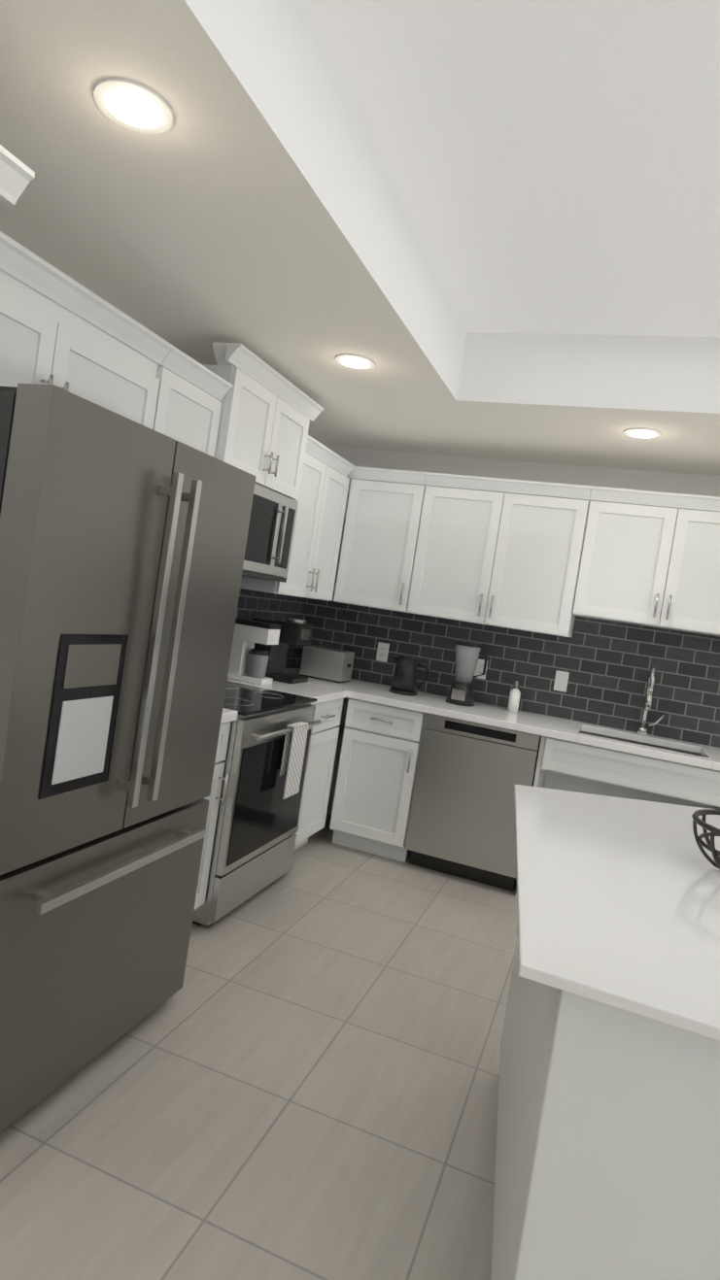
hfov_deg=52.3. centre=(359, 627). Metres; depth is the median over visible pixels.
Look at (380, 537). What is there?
upper cabinet
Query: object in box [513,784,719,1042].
island countertop
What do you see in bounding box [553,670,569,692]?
light switch
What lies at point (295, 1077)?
floor
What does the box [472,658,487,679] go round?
electrical outlet
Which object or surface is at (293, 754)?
towel
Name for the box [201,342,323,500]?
upper cabinet
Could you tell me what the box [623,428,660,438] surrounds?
recessed light
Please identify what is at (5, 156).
tall cabinet
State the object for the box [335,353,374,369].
recessed light
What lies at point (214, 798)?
base cabinet
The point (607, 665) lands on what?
backsplash
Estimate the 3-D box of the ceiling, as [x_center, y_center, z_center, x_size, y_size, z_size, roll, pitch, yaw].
[2.935,-0.878,1.954,8.300,0.460,11.950,9,2,19]
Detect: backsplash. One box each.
[235,588,303,668]
[294,597,719,747]
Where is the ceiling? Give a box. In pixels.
[0,0,719,475]
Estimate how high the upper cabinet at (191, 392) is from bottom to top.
0.838 m
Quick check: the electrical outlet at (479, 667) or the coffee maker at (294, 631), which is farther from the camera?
the electrical outlet at (479, 667)
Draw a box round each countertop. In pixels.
[220,677,347,723]
[283,668,719,771]
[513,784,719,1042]
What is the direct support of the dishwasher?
on the floor
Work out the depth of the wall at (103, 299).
2.78 m
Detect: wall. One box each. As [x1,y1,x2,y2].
[0,231,324,445]
[294,445,719,813]
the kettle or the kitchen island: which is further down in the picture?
the kitchen island
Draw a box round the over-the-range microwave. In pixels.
[241,483,298,582]
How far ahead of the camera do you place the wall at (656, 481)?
4.54 m
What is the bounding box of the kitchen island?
[490,935,719,1279]
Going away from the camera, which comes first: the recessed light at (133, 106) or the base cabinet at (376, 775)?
the recessed light at (133, 106)
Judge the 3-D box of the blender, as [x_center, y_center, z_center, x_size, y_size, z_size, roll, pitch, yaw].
[0.640,0.273,4.361,0.208,0.375,0.170,9,2,19]
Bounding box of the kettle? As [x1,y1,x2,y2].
[389,655,428,696]
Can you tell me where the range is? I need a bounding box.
[192,680,321,925]
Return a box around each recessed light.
[93,78,173,134]
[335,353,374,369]
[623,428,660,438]
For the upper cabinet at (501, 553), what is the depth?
4.22 m
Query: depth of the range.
3.21 m
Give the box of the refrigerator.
[0,382,256,1132]
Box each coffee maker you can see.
[227,618,281,684]
[252,617,313,683]
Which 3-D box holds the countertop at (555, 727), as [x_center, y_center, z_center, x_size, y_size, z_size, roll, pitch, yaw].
[1.106,0.561,4.124,3.589,0.039,0.644,9,2,19]
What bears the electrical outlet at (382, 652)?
attached to the backsplash at (607, 665)
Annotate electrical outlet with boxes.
[375,641,389,662]
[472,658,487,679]
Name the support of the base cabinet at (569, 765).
on the floor
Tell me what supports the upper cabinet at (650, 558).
attached to the wall at (656, 481)
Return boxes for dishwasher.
[404,712,540,891]
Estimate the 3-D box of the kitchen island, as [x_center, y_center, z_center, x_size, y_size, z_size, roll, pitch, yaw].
[0.712,1.043,1.773,0.684,0.898,1.542,9,2,13]
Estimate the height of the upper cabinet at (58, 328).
0.448 m
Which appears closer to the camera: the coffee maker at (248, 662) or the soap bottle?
the coffee maker at (248, 662)
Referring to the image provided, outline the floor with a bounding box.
[0,812,517,1279]
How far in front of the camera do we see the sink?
4.16 m
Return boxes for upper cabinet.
[0,232,172,429]
[152,345,232,457]
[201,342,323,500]
[239,435,354,601]
[333,466,426,612]
[406,471,591,637]
[572,486,719,636]
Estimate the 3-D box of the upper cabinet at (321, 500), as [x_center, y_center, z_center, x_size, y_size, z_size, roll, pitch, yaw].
[-0.385,-0.605,4.231,0.388,0.838,0.765,9,2,19]
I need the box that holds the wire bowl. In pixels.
[691,808,719,869]
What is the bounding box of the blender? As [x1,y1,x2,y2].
[445,639,487,707]
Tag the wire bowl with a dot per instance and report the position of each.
(705, 834)
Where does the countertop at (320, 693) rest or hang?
on the base cabinet at (319, 775)
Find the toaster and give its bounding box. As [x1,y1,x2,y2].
[299,645,354,683]
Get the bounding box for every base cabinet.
[194,721,231,909]
[294,698,343,849]
[329,698,425,862]
[515,736,719,897]
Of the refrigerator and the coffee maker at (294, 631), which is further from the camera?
the coffee maker at (294, 631)
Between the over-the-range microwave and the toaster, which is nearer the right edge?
the toaster
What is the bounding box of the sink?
[579,666,702,756]
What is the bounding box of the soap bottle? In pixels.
[506,680,520,712]
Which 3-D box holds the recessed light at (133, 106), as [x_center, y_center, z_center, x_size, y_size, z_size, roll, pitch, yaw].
[-0.497,-1.143,1.615,0.170,0.008,0.170,9,2,19]
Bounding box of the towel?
[279,721,308,799]
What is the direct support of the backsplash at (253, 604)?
attached to the wall at (103, 299)
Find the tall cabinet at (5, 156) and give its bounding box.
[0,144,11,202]
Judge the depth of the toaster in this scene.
4.54 m
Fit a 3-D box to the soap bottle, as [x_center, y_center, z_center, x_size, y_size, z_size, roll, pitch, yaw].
[0.918,0.411,4.359,0.064,0.184,0.077,9,2,19]
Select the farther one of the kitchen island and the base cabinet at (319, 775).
the base cabinet at (319, 775)

